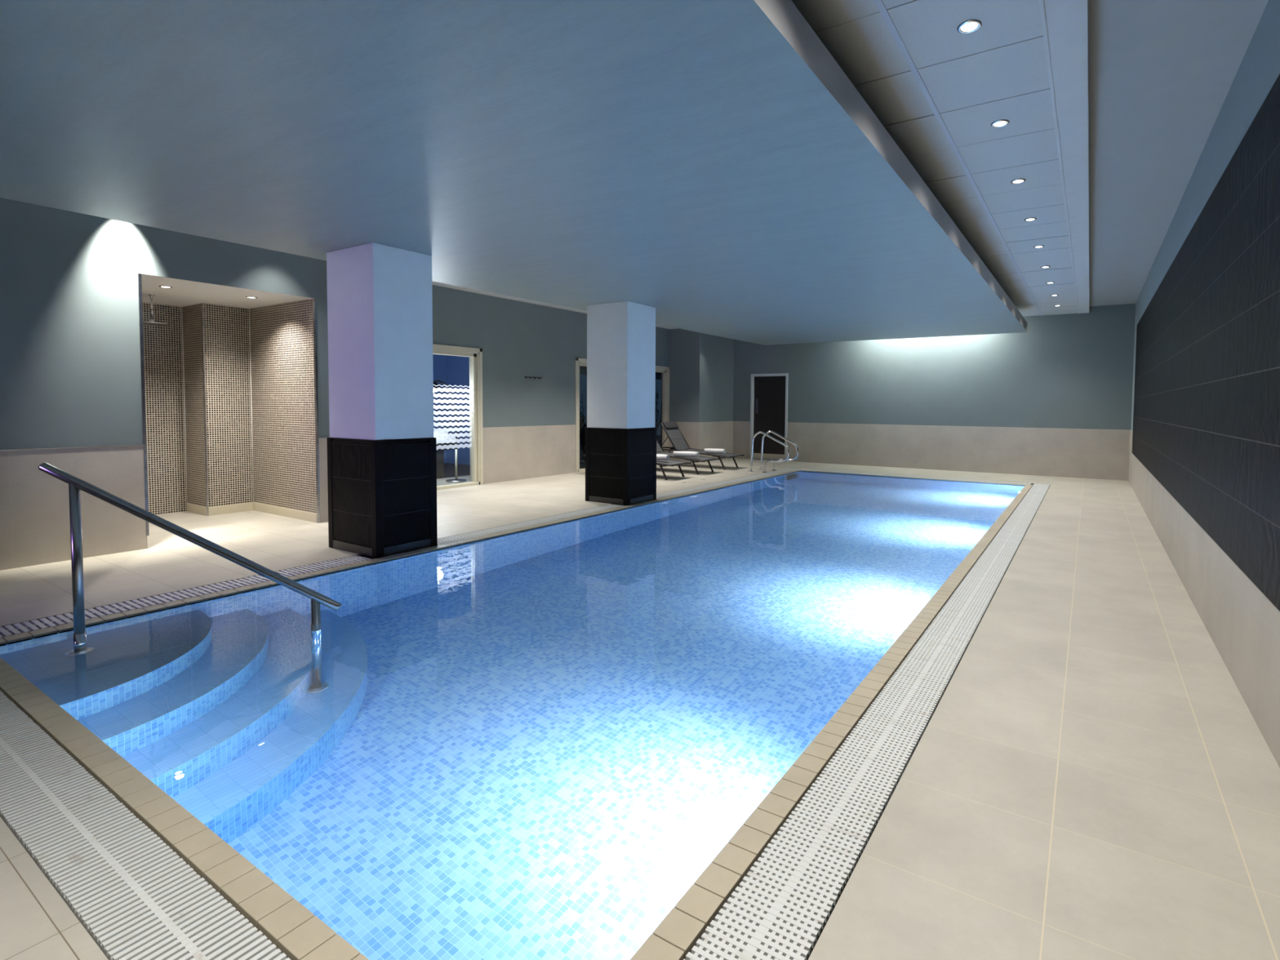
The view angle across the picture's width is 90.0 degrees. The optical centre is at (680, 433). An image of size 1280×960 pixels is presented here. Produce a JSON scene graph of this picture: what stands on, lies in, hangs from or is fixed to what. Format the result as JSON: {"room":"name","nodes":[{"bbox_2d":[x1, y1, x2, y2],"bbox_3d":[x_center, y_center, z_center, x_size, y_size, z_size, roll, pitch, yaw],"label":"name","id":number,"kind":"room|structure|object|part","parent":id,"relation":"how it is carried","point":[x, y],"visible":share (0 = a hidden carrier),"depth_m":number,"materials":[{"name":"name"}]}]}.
{"room":"indoor swimming pool","nodes":[
{"label":"indoor swimming pool","id":0,"kind":"room"},
{"bbox_2d":[0,197,329,570],"bbox_3d":[-6.336,-0.473,4.576,1.431,3.101,6.889,2,3,33],"label":"wall","id":1,"kind":"structure","parent":0,"point":[70,380],"depth_m":5.35,"materials":[{"name":"paint"}]},
{"bbox_2d":[137,273,319,548],"bbox_3d":[-5.318,-0.237,6.756,2.054,2.452,1.840,2,3,33],"label":"wall niche","id":2,"kind":"object","parent":1,"relation":"in","point":[229,397],"visible":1,"depth_m":7.48,"materials":[{"name":"tile"}]},
{"bbox_3d":[-4.793,-0.243,5.696,0.024,2.339,0.024,2,3,33],"label":"edge trim","id":3,"kind":"part","parent":2,"relation":"part of","materials":[{"name":"silver metal"}]},
{"bbox_3d":[-5.478,-0.245,7.357,0.016,2.412,0.016,2,3,33],"label":"corner trim","id":4,"kind":"part","parent":2,"relation":"part of","materials":[{"name":"silver metal"}]},
{"bbox_3d":[-4.983,0.915,7.372,2.018,0.100,0.492,2,3,33],"label":"skirting","id":5,"kind":"part","parent":2,"relation":"part of","materials":[{"name":"beige tile"}]},
{"bbox_3d":[-3.974,-0.237,6.973,0.026,2.452,0.024,2,3,33],"label":"edge trim","id":6,"kind":"part","parent":2,"relation":"part of","materials":[{"name":"silver metal"}]},
{"bbox_2d":[141,274,312,308],"bbox_3d":[-5.373,-1.512,6.704,2.137,0.101,1.978,2,3,33],"label":"ceiling","id":7,"kind":"structure","parent":0,"point":[183,293],"depth_m":6.77,"materials":[{"name":"white paint"}]},
{"bbox_2d":[142,293,168,325],"bbox_3d":[-5.607,-1.309,6.755,0.304,0.314,0.304,2,3,33],"label":"shower","id":8,"kind":"object","parent":7,"relation":"hanging from","point":[151,322],"visible":0.93,"depth_m":6.75,"materials":[{"name":"silver metal"}]},
{"bbox_3d":[-5.601,-1.316,6.763,0.052,0.282,0.052,2,3,33],"label":"arm","id":9,"kind":"part","parent":8,"relation":"part of","materials":[{"name":"silver metal"}]},
{"bbox_3d":[-5.608,-1.166,6.761,0.304,0.021,0.304,2,1,33],"label":"spray plate","id":10,"kind":"part","parent":8,"relation":"part of","materials":[{"name":"silver metal"}]},
{"bbox_2d":[158,285,172,288],"bbox_3d":[-5.064,-1.439,6.280,0.108,0.009,0.108,2,3,33],"label":"recessed light","id":11,"kind":"object","parent":7,"relation":"attached to","point":[164,286],"visible":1,"depth_m":6.28,"materials":[{"name":"silver metal"}]},
{"bbox_2d":[432,354,470,465],"bbox_3d":[-5.281,-0.692,10.851,3.570,3.000,6.000,2,3,33],"label":"wall","id":12,"kind":"structure","parent":0,"point":[452,371],"depth_m":13.92,"materials":[{"name":"blue paint"}]},
{"bbox_2d":[433,379,448,388],"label":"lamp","id":13,"kind":"object","parent":12,"relation":"on","point":[434,382],"depth_m":10.39,"materials":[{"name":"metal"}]},
{"bbox_3d":[-4.016,-0.772,10.382,0.260,0.120,0.260,2,3,33],"label":"lamp shade","id":14,"kind":"part","parent":13,"relation":"part of","materials":[{"name":"white"}]},
{"bbox_3d":[-3.894,-0.298,10.599,0.032,1.156,0.455,2,3,33],"label":"arm","id":15,"kind":"part","parent":13,"relation":"part of"},
{"bbox_2d":[579,366,756,379],"bbox_3d":[0.938,-1.643,19.128,2.060,0.140,14.700,2,3,33],"label":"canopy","id":16,"kind":"object","parent":12,"relation":"attached to","point":[583,370],"depth_m":14.97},
{"bbox_2d":[0,0,1027,345],"bbox_3d":[0.633,-1.887,7.484,5.157,0.433,12.640,2,3,33],"label":"ceiling","id":17,"kind":"structure","parent":0,"point":[712,166],"depth_m":3.37,"materials":[{"name":"paint"}]},
{"bbox_2d":[431,284,669,484],"bbox_3d":[-2.227,-0.778,12.157,0.158,3.101,10.338,2,3,33],"label":"wall","id":18,"kind":"structure","parent":0,"point":[529,424],"depth_m":11.17,"materials":[{"name":"paint"}]},
{"bbox_2d":[432,343,483,489],"bbox_3d":[-4.011,-0.226,9.370,0.152,2.217,2.648,2,3,33],"label":"window","id":19,"kind":"structure","parent":18,"relation":"in","point":[475,396],"depth_m":10.30,"materials":[{"name":"glass"}]},
{"bbox_3d":[-4.037,-0.194,9.389,0.001,2.062,2.408,2,3,33],"label":"pane","id":20,"kind":"part","parent":19,"relation":"part of","materials":[{"name":"white glass"}]},
{"bbox_2d":[575,357,669,472],"bbox_3d":[-1.198,-0.399,13.754,0.152,2.217,3.250,2,3,33],"label":"window","id":21,"kind":"structure","parent":18,"relation":"in","point":[664,371],"depth_m":14.81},
{"bbox_2d":[0,457,1279,959],"bbox_3d":[-1.722,1.119,7.818,12.740,0.300,17.218,2,3,33],"label":"floor","id":22,"kind":"structure","parent":0,"point":[1091,778],"depth_m":2.39,"materials":[{"name":"tile"}]},
{"bbox_2d":[0,690,290,959],"bbox_3d":[-2.147,1.226,2.166,4.790,0.022,0.230,2,3,33],"label":"overflow grating","id":23,"kind":"object","parent":22,"relation":"on","point":[135,897],"visible":0.99,"depth_m":1.82,"materials":[{"name":"plastic"}]},
{"bbox_2d":[0,555,371,638],"bbox_3d":[-3.353,1.115,4.495,0.242,0.022,2.364,2,3,33],"label":"overflow grating","id":24,"kind":"object","parent":22,"relation":"on","point":[43,623],"visible":0.78,"depth_m":4.30,"materials":[{"name":"plastic"}]},
{"bbox_2d":[326,242,437,558],"bbox_3d":[-2.732,-0.286,5.837,0.751,2.668,0.604,2,3,33],"label":"column","id":25,"kind":"structure","parent":22,"relation":"on","point":[382,445],"depth_m":5.60,"materials":[{"name":"paint"}]},
{"bbox_3d":[-3.168,0.543,5.832,0.072,1.006,0.072,2,3,33],"label":"corner post","id":26,"kind":"part","parent":25,"relation":"part of","materials":[{"name":"stone"}]},
{"bbox_3d":[-2.596,0.563,5.466,0.072,1.006,0.072,2,3,33],"label":"corner post","id":27,"kind":"part","parent":25,"relation":"part of","materials":[{"name":"stone"}]},
{"bbox_3d":[-2.735,0.065,5.852,0.747,0.051,0.600,2,3,33],"label":"trim","id":28,"kind":"part","parent":25,"relation":"part of","materials":[{"name":"stone"}]},
{"bbox_3d":[-2.309,0.545,5.914,0.072,1.006,0.072,2,3,33],"label":"corner post","id":29,"kind":"part","parent":25,"relation":"part of","materials":[{"name":"stone"}]},
{"bbox_2d":[0,470,799,645],"bbox_3d":[-0.689,1.104,8.318,0.103,0.300,11.498,2,3,33],"label":"coping","id":30,"kind":"object","parent":22,"relation":"on","point":[11,638],"visible":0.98,"depth_m":4.90,"materials":[{"name":"tile"}]},
{"bbox_2d":[433,431,457,478],"bbox_3d":[-4.804,0.401,10.886,0.720,0.820,1.900,2,3,33],"label":"couch","id":31,"kind":"object","parent":22,"relation":"on","point":[440,453],"visible":0.16,"depth_m":11.27,"materials":[{"name":"white fabric"}]},
{"bbox_3d":[-4.803,0.254,10.880,0.660,0.115,1.800,2,3,33],"label":"frame","id":32,"kind":"part","parent":31,"relation":"part of","materials":[{"name":"white"}]},
{"bbox_3d":[-4.803,0.141,10.875,0.720,0.100,1.900,2,3,33],"label":"mattress","id":33,"kind":"part","parent":31,"relation":"part of","materials":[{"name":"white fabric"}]},
{"bbox_2d":[445,408,466,482],"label":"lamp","id":34,"kind":"object","parent":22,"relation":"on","point":[455,480],"depth_m":10.78,"materials":[{"name":"metal"}]},
{"bbox_2d":[0,471,1019,646],"bbox_3d":[1.073,1.623,7.207,4.092,1.188,11.499,2,3,33],"label":"basin","id":35,"kind":"object","parent":22,"relation":"in","point":[797,471],"visible":0.13,"depth_m":5.19,"materials":[{"name":"tile"}]},
{"bbox_2d":[0,657,368,959],"bbox_3d":[-2.054,1.360,2.313,4.297,0.300,0.092,2,3,33],"label":"coping","id":36,"kind":"object","parent":35,"relation":"on","point":[295,930],"visible":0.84,"depth_m":1.93,"materials":[{"name":"tile"}]},
{"bbox_2d":[0,471,1024,959],"bbox_3d":[1.077,1.037,7.181,4.092,0.001,11.499,2,3,33],"label":"water","id":37,"kind":"object","parent":35,"relation":"in","point":[532,744],"visible":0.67,"depth_m":2.93,"materials":[{"name":"blue liquid"}]},
{"bbox_3d":[-2.457,1.835,3.725,1.915,1.020,1.815,2,3,33],"label":"steps","id":38,"kind":"structure","parent":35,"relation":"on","visible":0},
{"bbox_2d":[38,462,342,644],"bbox_3d":[-2.759,1.117,3.662,1.507,1.916,0.121,0,3,-11],"label":"pool handrail","id":39,"kind":"object","parent":38,"relation":"on","point":[76,484],"visible":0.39,"depth_m":3.54,"materials":[{"name":"metal"}]},
{"bbox_3d":[-3.337,0.802,3.534,0.047,1.048,0.047,2,3,33],"label":"post","id":40,"kind":"part","parent":39,"relation":"part of","materials":[{"name":"metal"}]},
{"bbox_3d":[-2.161,1.523,3.797,0.047,1.102,0.047,2,3,33],"label":"post","id":41,"kind":"part","parent":39,"relation":"part of","materials":[{"name":"metal"}]},
{"bbox_2d":[435,504,622,546],"bbox_3d":[-1.595,1.007,7.235,0.242,0.022,2.845,2,3,33],"label":"overflow grating","id":42,"kind":"object","parent":22,"relation":"on","point":[523,524],"visible":0.81,"depth_m":6.97,"materials":[{"name":"plastic"}]},
{"bbox_2d":[585,301,656,505],"bbox_3d":[-0.812,-0.403,8.791,0.724,2.668,0.672,2,3,33],"label":"column","id":43,"kind":"structure","parent":22,"relation":"on","point":[620,431],"depth_m":8.54,"materials":[{"name":"paint"}]},
{"bbox_3d":[-1.254,0.428,8.751,0.072,1.006,0.072,2,3,33],"label":"corner post","id":44,"kind":"part","parent":43,"relation":"part of","materials":[{"name":"stone"}]},
{"bbox_3d":[-0.814,-0.052,8.807,0.720,0.051,0.668,2,3,33],"label":"trim","id":45,"kind":"part","parent":43,"relation":"part of","materials":[{"name":"stone"}]},
{"bbox_3d":[-0.705,0.447,8.400,0.072,1.006,0.072,2,3,33],"label":"corner post","id":46,"kind":"part","parent":43,"relation":"part of","materials":[{"name":"stone"}]},
{"bbox_3d":[-0.381,0.427,8.905,0.072,1.006,0.072,2,3,33],"label":"corner post","id":47,"kind":"part","parent":43,"relation":"part of","materials":[{"name":"stone"}]},
{"bbox_2d":[583,453,691,479],"bbox_3d":[-0.827,0.319,11.962,2.055,0.958,0.633,2,3,33],"label":"sun lounger","id":48,"kind":"object","parent":22,"relation":"on","point":[661,464],"visible":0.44,"depth_m":11.54,"materials":[{"name":"grey"}]},
{"bbox_3d":[-0.828,0.503,11.970,2.055,0.155,0.633,2,3,33],"label":"frame","id":49,"kind":"part","parent":48,"relation":"part of","materials":[{"name":"black metal"}]},
{"bbox_3d":[-0.361,0.671,11.341,0.302,0.293,0.037,2,3,33],"label":"leg","id":50,"kind":"part","parent":48,"relation":"part of","materials":[{"name":"black metal"}]},
{"bbox_2d":[656,453,670,460],"bbox_3d":[-0.441,0.441,11.709,0.500,0.112,0.126,2,3,27],"label":"rolled towel","id":51,"kind":"object","parent":48,"relation":"on","point":[659,456],"visible":0.45,"depth_m":11.60,"materials":[{"name":"white fabric"}]},
{"bbox_3d":[-0.056,0.652,11.817,0.302,0.293,0.037,2,3,33],"label":"leg","id":52,"kind":"part","parent":48,"relation":"part of","materials":[{"name":"black metal"}]},
{"bbox_2d":[656,439,720,474],"bbox_3d":[-0.241,0.283,12.875,2.055,0.958,0.633,2,3,33],"label":"sun lounger","id":53,"kind":"object","parent":22,"relation":"on","point":[659,449],"visible":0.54,"depth_m":12.59,"materials":[{"name":"grey"}]},
{"bbox_2d":[672,451,699,457],"bbox_3d":[0.117,0.412,12.491,0.530,0.112,0.126,2,3,28],"label":"rolled towel","id":54,"kind":"object","parent":53,"relation":"on","point":[682,454],"visible":1,"depth_m":12.43,"materials":[{"name":"white fabric"}]},
{"bbox_3d":[-0.243,0.467,12.883,2.055,0.155,0.633,2,3,33],"label":"frame","id":55,"kind":"part","parent":53,"relation":"part of","materials":[{"name":"black metal"}]},
{"bbox_3d":[0.224,0.635,12.254,0.302,0.293,0.037,2,3,33],"label":"leg","id":56,"kind":"part","parent":53,"relation":"part of","materials":[{"name":"black metal"}]},
{"bbox_3d":[0.530,0.616,12.730,0.302,0.293,0.037,2,3,33],"label":"leg","id":57,"kind":"part","parent":53,"relation":"part of","materials":[{"name":"black metal"}]},
{"bbox_2d":[659,421,744,469],"bbox_3d":[0.331,0.246,13.822,2.055,0.958,0.633,2,3,33],"label":"sun lounger","id":58,"kind":"object","parent":22,"relation":"on","point":[672,429],"visible":0.85,"depth_m":13.96,"materials":[{"name":"grey"}]},
{"bbox_3d":[-0.118,0.059,14.103,0.449,0.597,0.589,2,3,33],"label":"backrest","id":59,"kind":"part","parent":58,"relation":"part of","materials":[{"name":"grey fabric"}]},
{"bbox_3d":[0.330,0.429,13.830,2.055,0.155,0.633,2,3,33],"label":"frame","id":60,"kind":"part","parent":58,"relation":"part of","materials":[{"name":"black metal"}]},
{"bbox_2d":[704,448,725,453],"bbox_3d":[0.726,0.379,13.360,0.447,0.112,0.126,2,3,27],"label":"rolled towel","id":61,"kind":"object","parent":58,"relation":"on","point":[708,451],"visible":1,"depth_m":13.30,"materials":[{"name":"white fabric"}]},
{"bbox_3d":[0.797,0.597,13.201,0.302,0.293,0.037,2,3,33],"label":"leg","id":62,"kind":"part","parent":58,"relation":"part of","materials":[{"name":"black metal"}]},
{"bbox_2d":[656,468,800,499],"bbox_3d":[0.996,0.847,11.272,0.242,0.022,5.324,2,3,33],"label":"overflow grating","id":63,"kind":"object","parent":22,"relation":"on","point":[722,483],"visible":0.84,"depth_m":10.69,"materials":[{"name":"plastic"}]},
{"bbox_2d":[748,430,798,472],"bbox_3d":[1.877,0.717,12.796,0.896,1.516,0.573,2,3,33],"label":"pool ladder","id":64,"kind":"object","parent":22,"relation":"on","point":[780,460],"visible":0.8,"depth_m":12.77,"materials":[{"name":"silver metal"}]},
{"bbox_2d":[630,484,1031,959],"bbox_3d":[2.840,1.230,6.058,0.098,0.300,11.498,2,3,33],"label":"coping","id":65,"kind":"object","parent":22,"relation":"on","point":[678,932],"visible":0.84,"depth_m":2.14,"materials":[{"name":"tile"}]},
{"bbox_2d":[683,483,1050,959],"bbox_3d":[3.062,1.090,6.063,0.244,0.018,11.928,2,3,33],"label":"overflow grating","id":66,"kind":"object","parent":22,"relation":"on","point":[779,911],"visible":0.99,"depth_m":2.15,"materials":[{"name":"plastic"}]},
{"bbox_2d":[796,469,1032,486],"bbox_3d":[4.204,0.974,12.066,4.297,0.300,0.098,2,3,33],"label":"coping","id":67,"kind":"object","parent":22,"relation":"on","point":[962,481],"visible":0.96,"depth_m":11.88,"materials":[{"name":"tile"}]},
{"bbox_2d":[799,468,1031,484],"bbox_3d":[4.291,0.829,12.216,4.256,0.022,0.239,2,3,33],"label":"overflow grating","id":68,"kind":"object","parent":22,"relation":"on","point":[801,468],"visible":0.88,"depth_m":12.04,"materials":[{"name":"plastic"}]},
{"bbox_2d":[669,328,733,462],"bbox_3d":[0.531,-0.908,15.539,0.848,3.101,1.661,2,3,33],"label":"wall","id":69,"kind":"structure","parent":0,"point":[701,365],"depth_m":14.95,"materials":[{"name":"paint"}]},
{"bbox_2d":[431,0,1089,328],"bbox_3d":[-1.026,-2.169,7.241,9.538,0.143,17.218,2,3,33],"label":"ceiling","id":70,"kind":"structure","parent":0,"point":[937,90],"depth_m":3.84,"materials":[{"name":"paint"}]},
{"bbox_2d":[956,18,982,33],"bbox_3d":[1.349,-1.897,2.980,0.108,0.009,0.108,2,3,33],"label":"recessed light","id":71,"kind":"object","parent":70,"relation":"in","point":[968,26],"visible":1,"depth_m":2.97,"materials":[{"name":"silver metal"}]},
{"bbox_2d":[990,119,1009,127],"bbox_3d":[2.001,-1.937,3.996,0.108,0.009,0.108,2,3,33],"label":"recessed light","id":72,"kind":"object","parent":70,"relation":"in","point":[1002,122],"visible":1,"depth_m":3.99,"materials":[{"name":"silver metal"}]},
{"bbox_2d":[1010,177,1026,183],"bbox_3d":[2.653,-1.977,5.012,0.108,0.009,0.108,2,3,33],"label":"recessed light","id":73,"kind":"object","parent":70,"relation":"in","point":[1021,180],"visible":1,"depth_m":5.00,"materials":[{"name":"silver metal"}]},
{"bbox_2d":[1023,217,1036,221],"bbox_3d":[3.305,-2.018,6.027,0.108,0.009,0.108,2,3,33],"label":"recessed light","id":74,"kind":"object","parent":70,"relation":"in","point":[1031,219],"visible":1,"depth_m":6.01,"materials":[{"name":"silver metal"}]},
{"bbox_2d":[1033,244,1044,248],"bbox_3d":[3.957,-2.058,7.043,0.108,0.009,0.108,2,3,33],"label":"recessed light","id":75,"kind":"object","parent":70,"relation":"in","point":[1039,246],"visible":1,"depth_m":7.04,"materials":[{"name":"silver metal"}]},
{"bbox_2d":[733,303,1135,480],"bbox_3d":[4.428,-0.875,14.111,9.390,3.217,0.158,2,3,33],"label":"wall","id":76,"kind":"structure","parent":0,"point":[1054,398],"depth_m":13.09,"materials":[{"name":"paint"}]},
{"bbox_2d":[749,373,787,459],"bbox_3d":[2.177,-0.396,15.557,0.980,2.100,0.148,2,3,33],"label":"door","id":77,"kind":"structure","parent":76,"relation":"in","point":[768,392],"depth_m":15.55,"materials":[{"name":"paint"}]},
{"bbox_3d":[1.885,-0.666,15.731,0.065,0.360,0.005,2,3,33],"label":"push plate","id":78,"kind":"part","parent":77,"relation":"part of","materials":[{"name":"grey metal"}]},
{"bbox_3d":[2.169,0.574,15.598,0.842,0.140,0.004,2,3,33],"label":"kick plate","id":79,"kind":"part","parent":77,"relation":"part of","materials":[{"name":"metal"}]},
{"bbox_2d":[1088,0,1268,306],"bbox_3d":[3.332,-2.116,4.446,0.890,0.100,17.218,2,3,33],"label":"ceiling","id":80,"kind":"structure","parent":0,"point":[1162,73],"depth_m":4.03,"materials":[{"name":"paint"}]},
{"bbox_2d":[1128,0,1279,768],"bbox_3d":[3.626,-0.449,4.324,0.164,3.217,17.218,2,3,33],"label":"wall","id":81,"kind":"structure","parent":0,"point":[1204,453],"depth_m":3.54,"materials":[{"name":"tile"}]},
{"label":"outside","id":82,"kind":"structure","parent":0,"visible":0},
{"bbox_2d":[579,433,660,463],"bbox_3d":[-3.886,0.470,22.277,13.470,0.190,14.750,2,3,33],"label":"ground","id":83,"kind":"structure","parent":82,"point":[658,437],"depth_m":18.92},
{"bbox_2d":[579,395,586,462],"bbox_3d":[-2.268,-0.094,14.930,0.853,1.615,0.950,-1,3,-23],"label":"shrub","id":84,"kind":"object","parent":83,"relation":"on","point":[582,428],"visible":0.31,"depth_m":14.87,"materials":[{"name":"green plant"}]},
{"bbox_2d":[654,387,661,435],"bbox_3d":[-0.848,-0.352,17.835,1.088,1.895,0.913,0,3,-6],"label":"shrub","id":85,"kind":"object","parent":83,"relation":"on","point":[656,393],"visible":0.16,"depth_m":17.80,"materials":[{"name":"green plant"}]}
]}

